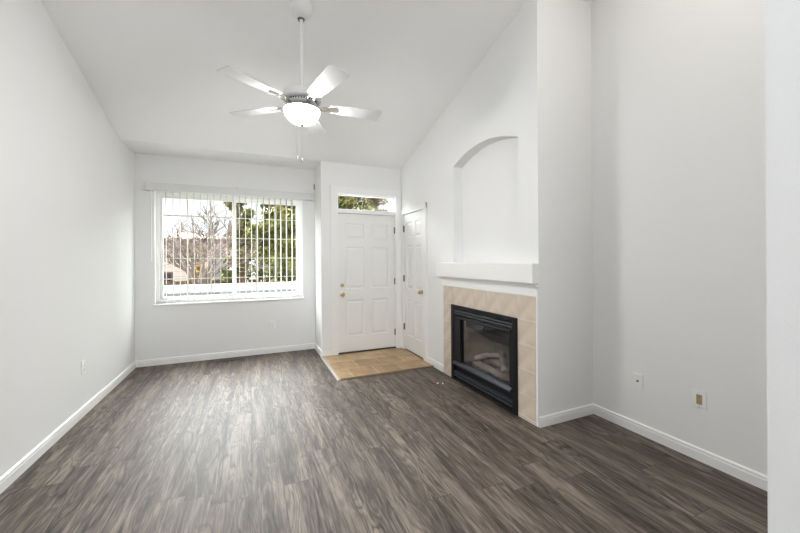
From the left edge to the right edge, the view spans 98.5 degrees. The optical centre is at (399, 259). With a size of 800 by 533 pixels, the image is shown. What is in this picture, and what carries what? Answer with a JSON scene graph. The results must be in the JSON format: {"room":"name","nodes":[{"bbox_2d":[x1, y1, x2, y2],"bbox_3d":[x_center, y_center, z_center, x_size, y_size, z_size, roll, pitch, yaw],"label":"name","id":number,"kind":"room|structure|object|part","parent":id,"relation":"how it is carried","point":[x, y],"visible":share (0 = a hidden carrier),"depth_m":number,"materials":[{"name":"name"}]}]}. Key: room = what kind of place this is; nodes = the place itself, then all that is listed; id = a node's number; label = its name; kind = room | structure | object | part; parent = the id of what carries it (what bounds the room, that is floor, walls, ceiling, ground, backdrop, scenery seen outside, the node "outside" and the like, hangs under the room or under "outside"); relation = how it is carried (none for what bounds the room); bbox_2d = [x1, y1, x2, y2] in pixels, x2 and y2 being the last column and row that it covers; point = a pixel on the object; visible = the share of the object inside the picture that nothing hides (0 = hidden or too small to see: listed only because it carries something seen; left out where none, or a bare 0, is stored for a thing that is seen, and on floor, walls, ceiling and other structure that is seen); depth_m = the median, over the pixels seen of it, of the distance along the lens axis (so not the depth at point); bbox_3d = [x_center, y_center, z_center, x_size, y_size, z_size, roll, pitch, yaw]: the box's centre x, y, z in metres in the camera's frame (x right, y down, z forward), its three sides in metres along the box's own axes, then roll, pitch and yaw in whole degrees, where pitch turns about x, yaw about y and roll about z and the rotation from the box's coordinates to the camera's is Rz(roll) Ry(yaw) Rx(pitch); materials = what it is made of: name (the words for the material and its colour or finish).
{"room":"empty living room","nodes":[
{"label":"empty living room","id":0,"kind":"room"},
{"bbox_2d":[0,0,134,476],"bbox_3d":[-1.474,-0.911,-0.324,0.140,4.638,10.854,0,0,-23],"label":"wall","id":1,"kind":"structure","parent":0,"point":[67,242],"depth_m":2.67,"materials":[{"name":"white paint"}]},
{"bbox_2d":[0,361,135,493],"bbox_3d":[-1.391,1.364,-0.293,0.014,0.088,10.574,0,0,-23],"label":"baseboard","id":2,"kind":"structure","parent":1,"relation":"attached to","point":[19,468],"depth_m":2.67,"materials":[{"name":"white paint"}]},
{"bbox_2d":[81,359,85,374],"bbox_3d":[-2.885,0.978,3.145,0.010,0.122,0.080,0,0,-23],"label":"power outlet","id":3,"kind":"object","parent":1,"relation":"attached to","point":[83,363],"visible":1,"depth_m":3.14,"materials":[{"name":"white plastic"}]},
{"bbox_2d":[134,152,314,360],"bbox_3d":[-2.394,-0.017,5.114,2.486,2.860,0.140,0,0,-23],"label":"wall","id":4,"kind":"structure","parent":0,"point":[167,331],"depth_m":4.92,"materials":[{"name":"white paint"}]},
{"bbox_2d":[136,343,314,367],"bbox_3d":[-2.420,1.369,5.015,2.346,0.088,0.014,0,0,-23],"label":"baseboard","id":5,"kind":"structure","parent":4,"relation":"attached to","point":[200,357],"depth_m":4.95,"materials":[{"name":"white paint"}]},
{"bbox_2d":[153,191,303,305],"bbox_3d":[-2.439,-0.164,5.074,1.960,1.557,0.147,0,0,-23],"label":"window","id":6,"kind":"structure","parent":4,"relation":"in","point":[159,258],"depth_m":4.98,"materials":[{"name":"white plastic"}]},
{"bbox_3d":[-2.862,-0.174,4.922,0.949,1.443,0.026,0,0,-23],"label":"sash","id":7,"kind":"part","parent":6,"relation":"part of","materials":[{"name":"white plastic"}]},
{"bbox_3d":[-2.421,0.602,5.042,1.960,0.024,0.076,0,0,-23],"label":"sill","id":8,"kind":"part","parent":6,"relation":"part of","materials":[{"name":"white paint"}]},
{"bbox_2d":[145,181,313,301],"bbox_3d":[-2.358,-0.241,4.994,2.170,1.604,0.108,0,0,-23],"label":"vertical blind","id":9,"kind":"object","parent":6,"relation":"attached to","point":[149,186],"visible":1,"depth_m":4.97,"materials":[{"name":"white plastic"}]},
{"bbox_3d":[-2.052,-0.178,5.304,0.953,1.443,0.026,0,0,-23],"label":"sash","id":10,"kind":"part","parent":6,"relation":"part of","materials":[{"name":"white plastic"}]},
{"bbox_2d":[270,321,274,328],"bbox_3d":[-1.934,0.988,5.229,0.078,0.122,0.010,0,0,-23],"label":"power outlet","id":11,"kind":"object","parent":4,"relation":"attached to","point":[272,323],"visible":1,"depth_m":5.22,"materials":[{"name":"white plastic"}]},
{"bbox_2d":[41,0,593,169],"bbox_3d":[0.534,-2.387,0.550,4.534,1.888,10.854,0,0,-23],"label":"ceiling","id":12,"kind":"structure","parent":0,"point":[151,66],"depth_m":3.33,"materials":[{"name":"white paint"}]},
{"bbox_2d":[216,0,381,161],"bbox_3d":[-0.764,-1.418,2.812,1.254,1.325,1.292,0,0,-23],"label":"ceiling fan","id":13,"kind":"object","parent":12,"relation":"hanging from","point":[302,102],"visible":1,"depth_m":2.72,"materials":[{"name":"white metal"}]},
{"bbox_3d":[-1.044,-1.259,2.445,0.161,0.028,0.440,0,0,34],"label":"blade","id":14,"kind":"part","parent":13,"relation":"part of","materials":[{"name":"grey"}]},
{"bbox_3d":[-1.219,-1.258,2.929,0.440,0.028,0.161,0,0,16],"label":"blade","id":15,"kind":"part","parent":13,"relation":"part of","materials":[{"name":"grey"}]},
{"bbox_3d":[-0.798,-1.158,2.807,0.275,0.105,0.275,0,0,-23],"label":"lamp shade","id":16,"kind":"part","parent":13,"relation":"part of","materials":[{"name":"white glass"}]},
{"bbox_3d":[-0.812,-1.261,3.245,0.161,0.028,0.440,0,0,-2],"label":"blade","id":17,"kind":"part","parent":13,"relation":"part of","materials":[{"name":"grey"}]},
{"bbox_3d":[-0.530,-1.262,2.461,0.161,0.028,0.440,0,0,-38],"label":"blade","id":18,"kind":"part","parent":13,"relation":"part of","materials":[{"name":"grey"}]},
{"bbox_3d":[-0.386,-1.263,2.955,0.440,0.028,0.161,0,0,-20],"label":"blade","id":19,"kind":"part","parent":13,"relation":"part of","materials":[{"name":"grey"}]},
{"bbox_2d":[314,161,330,350],"bbox_3d":[-1.181,-0.024,5.266,0.140,2.860,0.545,0,0,-23],"label":"wall","id":20,"kind":"structure","parent":0,"point":[322,173],"depth_m":5.03,"materials":[{"name":"white paint"}]},
{"bbox_2d":[315,343,320,356],"bbox_3d":[-1.242,1.363,5.229,0.014,0.088,0.559,0,0,-23],"label":"baseboard","id":21,"kind":"structure","parent":20,"relation":"attached to","point":[317,348],"depth_m":5.22,"materials":[{"name":"white paint"}]},
{"bbox_2d":[331,162,400,190],"bbox_3d":[-0.458,-0.028,5.359,1.261,2.860,0.140,0,0,-23],"label":"wall","id":22,"kind":"structure","parent":0,"point":[342,174],"depth_m":5.26,"materials":[{"name":"white paint"}]},
{"bbox_2d":[321,350,330,355],"bbox_3d":[-1.073,1.362,5.005,0.144,0.088,0.014,0,0,-23],"label":"baseboard","id":23,"kind":"structure","parent":22,"relation":"attached to","point":[328,352],"depth_m":5.00,"materials":[{"name":"white paint"}]},
{"bbox_2d":[330,185,401,355],"bbox_3d":[-0.524,0.157,5.316,1.120,2.492,0.164,0,0,-23],"label":"trim","id":24,"kind":"structure","parent":22,"relation":"attached to","point":[334,190],"depth_m":5.17,"materials":[{"name":"white paint"}]},
{"bbox_2d":[338,194,393,211],"bbox_3d":[-0.518,-0.866,5.313,0.914,0.238,0.040,0,0,-23],"label":"window","id":25,"kind":"structure","parent":22,"relation":"in","point":[338,194],"depth_m":5.31,"materials":[{"name":"white plastic"}]},
{"bbox_2d":[338,213,395,353],"bbox_3d":[-0.504,0.348,5.301,0.940,2.086,0.168,0,0,-23],"label":"door","id":26,"kind":"structure","parent":22,"relation":"in","point":[366,243],"depth_m":5.28,"materials":[{"name":"white paint"}]},
{"bbox_2d":[0,348,767,532],"bbox_3d":[0.555,1.451,0.550,4.534,0.132,10.854,0,0,-23],"label":"floor","id":27,"kind":"structure","parent":0,"point":[271,442],"depth_m":2.34,"materials":[{"name":"grey laminate"}]},
{"bbox_2d":[217,357,240,361],"bbox_3d":[-2.413,1.410,4.871,0.290,0.006,0.100,0,0,-23],"label":"floor vent","id":28,"kind":"object","parent":27,"relation":"in","point":[231,359],"visible":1,"depth_m":4.88,"materials":[{"name":"brown"}]},
{"bbox_2d":[321,356,340,380],"bbox_3d":[-0.915,1.397,4.487,0.041,0.017,1.059,0,0,-23],"label":"trim","id":29,"kind":"structure","parent":27,"relation":"on","point":[330,368],"depth_m":4.38,"materials":[{"name":"white wood"}]},
{"bbox_2d":[341,365,433,380],"bbox_3d":[-0.128,1.393,4.269,1.229,0.016,0.033,0,0,-23],"label":"trim","id":30,"kind":"structure","parent":27,"relation":"on","point":[403,370],"depth_m":4.25,"materials":[{"name":"brown wood"}]},
{"bbox_2d":[451,304,517,415],"bbox_3d":[1.024,0.956,3.667,0.482,0.872,1.095,0,0,-23],"label":"fireplace insert","id":31,"kind":"object","parent":27,"relation":"on","point":[484,344],"visible":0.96,"depth_m":3.65,"materials":[{"name":"black metal"}]},
{"bbox_3d":[0.851,0.913,3.592,0.054,0.565,0.979,0,0,-23],"label":"glass frame","id":32,"kind":"part","parent":31,"relation":"part of","materials":[{"name":"black glass"}]},
{"bbox_2d":[466,321,508,346],"bbox_3d":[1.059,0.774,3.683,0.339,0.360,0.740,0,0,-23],"label":"glass","id":33,"kind":"object","parent":31,"relation":"attached to","point":[486,334],"depth_m":3.74,"materials":[{"name":"glass"}]},
{"bbox_2d":[401,0,550,416],"bbox_3d":[0.654,-0.452,4.211,0.150,3.697,2.851,0,0,-23],"label":"wall","id":34,"kind":"structure","parent":0,"point":[481,172],"depth_m":3.46,"materials":[{"name":"white paint"}]},
{"bbox_2d":[403,210,422,357],"bbox_3d":[0.186,0.336,5.097,0.105,2.083,0.693,0,0,-23],"label":"door","id":35,"kind":"structure","parent":34,"relation":"in","point":[413,222],"depth_m":5.10,"materials":[{"name":"white paint"}]},
{"bbox_2d":[400,202,427,361],"bbox_3d":[0.251,0.308,5.099,0.151,2.181,0.855,0,0,-23],"label":"trim","id":36,"kind":"structure","parent":34,"relation":"attached to","point":[423,206],"depth_m":4.76,"materials":[{"name":"white paint"}]},
{"bbox_2d":[427,356,443,372],"bbox_3d":[0.458,1.353,4.479,0.014,0.088,0.438,0,0,-23],"label":"baseboard","id":37,"kind":"structure","parent":34,"relation":"attached to","point":[437,365],"depth_m":4.45,"materials":[{"name":"white paint"}]},
{"bbox_2d":[436,263,538,426],"bbox_3d":[0.807,0.713,3.600,0.066,1.364,1.612,0,0,-23],"label":"mantel shelf","id":38,"kind":"object","parent":34,"relation":"attached to","point":[511,278],"visible":1,"depth_m":3.25,"materials":[{"name":"white paint"}]},
{"bbox_3d":[0.804,0.114,3.600,0.066,0.166,1.612,0,0,-23],"label":"shelf","id":39,"kind":"part","parent":38,"relation":"part of","materials":[{"name":"white paint"}]},
{"bbox_3d":[0.816,0.214,3.594,0.050,0.032,1.592,0,0,-23],"label":"molding","id":40,"kind":"part","parent":38,"relation":"part of","materials":[{"name":"white paint"}]},
{"bbox_2d":[443,285,536,425],"bbox_3d":[0.844,0.853,3.579,0.016,1.084,1.506,0,0,-23],"label":"tile surround","id":41,"kind":"object","parent":34,"relation":"attached to","point":[522,307],"visible":0.99,"depth_m":3.06,"materials":[{"name":"beige tile"}]},
{"bbox_2d":[549,0,592,413],"bbox_3d":[1.484,-0.472,3.083,0.518,3.727,0.120,0,0,-23],"label":"wall","id":42,"kind":"structure","parent":0,"point":[570,93],"depth_m":3.02,"materials":[{"name":"white paint"}]},
{"bbox_2d":[539,404,593,427],"bbox_3d":[1.454,1.348,2.993,0.661,0.088,0.014,0,0,-23],"label":"baseboard","id":43,"kind":"structure","parent":42,"relation":"attached to","point":[570,414],"depth_m":2.98,"materials":[{"name":"white paint"}]},
{"bbox_2d":[591,0,766,475],"bbox_3d":[3.237,-0.952,-0.144,0.140,4.668,7.438,0,0,-23],"label":"wall","id":44,"kind":"structure","parent":0,"point":[678,86],"depth_m":2.48,"materials":[{"name":"white paint"}]},
{"bbox_2d":[633,372,642,389],"bbox_3d":[1.903,0.970,2.762,0.018,0.118,0.080,0,0,-23],"label":"cable wall plate","id":45,"kind":"object","parent":44,"relation":"attached to","point":[637,378],"visible":1,"depth_m":2.76,"materials":[{"name":"white plastic"}]},
{"bbox_2d":[593,404,767,491],"bbox_3d":[2.088,1.345,2.344,0.014,0.088,1.709,0,0,-23],"label":"baseboard","id":46,"kind":"structure","parent":44,"relation":"attached to","point":[748,475],"depth_m":2.43,"materials":[{"name":"white paint"}]},
{"bbox_2d":[693,389,706,409],"bbox_3d":[2.071,0.965,2.385,0.009,0.118,0.080,0,0,-23],"label":"power outlet","id":47,"kind":"object","parent":44,"relation":"attached to","point":[699,397],"visible":1,"depth_m":2.38,"materials":[{"name":"white plastic"}]},
{"bbox_2d":[696,394,701,404],"bbox_3d":[2.069,0.965,2.384,0.004,0.068,0.034,0,0,-23],"label":"receptacle","id":48,"kind":"object","parent":47,"relation":"attached to","point":[698,396],"depth_m":2.38,"materials":[{"name":"beige plastic"}]},
{"bbox_2d":[765,0,799,532],"bbox_3d":[2.123,-0.916,0.306,1.548,4.608,2.069,0,0,-23],"label":"wall","id":49,"kind":"structure","parent":0,"point":[782,17],"depth_m":0.92,"materials":[{"name":"white paint"}]},
{"bbox_3d":[-9.076,2.120,20.973,60.000,0.100,34.286,0,0,-23],"label":"ground","id":50,"kind":"structure","parent":0,"visible":0},
{"bbox_2d":[163,233,230,284],"bbox_3d":[-11.912,0.461,14.291,9.300,3.250,7.500,0,0,-23],"label":"neighbouring house","id":51,"kind":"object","parent":50,"relation":"on","point":[169,266],"visible":0.14,"depth_m":12.74,"materials":[{"name":"beige"}]},
{"bbox_3d":[-6.612,0.746,12.652,0.320,2.620,0.280,0,0,-23],"label":"porch post","id":52,"kind":"part","parent":51,"relation":"part of","materials":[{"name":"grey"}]},
{"bbox_2d":[192,262,209,284],"bbox_3d":[-6.300,1.020,10.992,0.843,2.076,0.620,0,0,42],"label":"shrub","id":53,"kind":"object","parent":50,"relation":"on","point":[199,265],"visible":0.07,"depth_m":10.89,"materials":[{"name":"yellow plant"}]},
{"bbox_2d":[164,279,268,284],"bbox_3d":[-4.630,1.345,12.676,15.570,1.400,0.150,0,0,-23],"label":"fence","id":54,"kind":"object","parent":50,"relation":"on","point":[249,280],"visible":0.03,"depth_m":11.79,"materials":[{"name":"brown wood"}]},
{"bbox_2d":[163,203,277,284],"bbox_3d":[-4.170,0.278,7.764,2.452,3.543,2.517,0,0,15],"label":"bare tree","id":55,"kind":"object","parent":50,"relation":"on","point":[203,274],"visible":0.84,"depth_m":7.54,"materials":[{"name":"brown plant"}]},
{"bbox_2d":[220,202,255,283],"bbox_3d":[-5.081,-0.115,10.956,1.250,4.336,1.196,0,0,-2],"label":"evergreen tree","id":56,"kind":"object","parent":50,"relation":"on","point":[226,272],"visible":0.43,"depth_m":10.74,"materials":[{"name":"green plant"}]},
{"bbox_2d":[244,204,295,281],"bbox_3d":[-3.429,-0.105,9.922,1.909,4.301,2.095,0,0,-23],"label":"evergreen tree","id":57,"kind":"object","parent":50,"relation":"on","point":[283,207],"visible":0.43,"depth_m":9.52,"materials":[{"name":"green plant"}]},
{"bbox_2d":[338,195,374,210],"bbox_3d":[-1.479,-0.241,9.536,1.680,4.549,1.566,0,0,-36],"label":"leafy tree","id":58,"kind":"object","parent":50,"relation":"on","point":[343,202],"visible":0.09,"depth_m":9.37,"materials":[{"name":"green plant"}]},
{"bbox_2d":[358,198,387,210],"bbox_3d":[-0.894,-0.525,11.612,1.619,5.109,1.867,0,0,-23],"label":"tree","id":59,"kind":"object","parent":50,"relation":"on","point":[374,202],"visible":0.09,"depth_m":11.16,"materials":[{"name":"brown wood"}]},
{"bbox_3d":[-2.657,1.755,6.154,12.000,0.560,1.986,0,0,-23],"label":"porch slab","id":60,"kind":"object","parent":50,"relation":"on","visible":0},
{"bbox_2d":[164,282,295,296],"bbox_3d":[-4.396,0.973,6.070,7.750,1.022,0.260,0,0,-23],"label":"wall","id":61,"kind":"structure","parent":60,"relation":"on","point":[200,289],"depth_m":6.44,"materials":[{"name":"grey paint"}]},
{"bbox_2d":[389,199,391,211],"bbox_3d":[0.133,-0.241,6.456,0.180,3.400,1.400,0,0,-23],"label":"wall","id":62,"kind":"structure","parent":60,"relation":"on","point":[390,200],"depth_m":6.97,"materials":[{"name":"white paint"}]}
]}

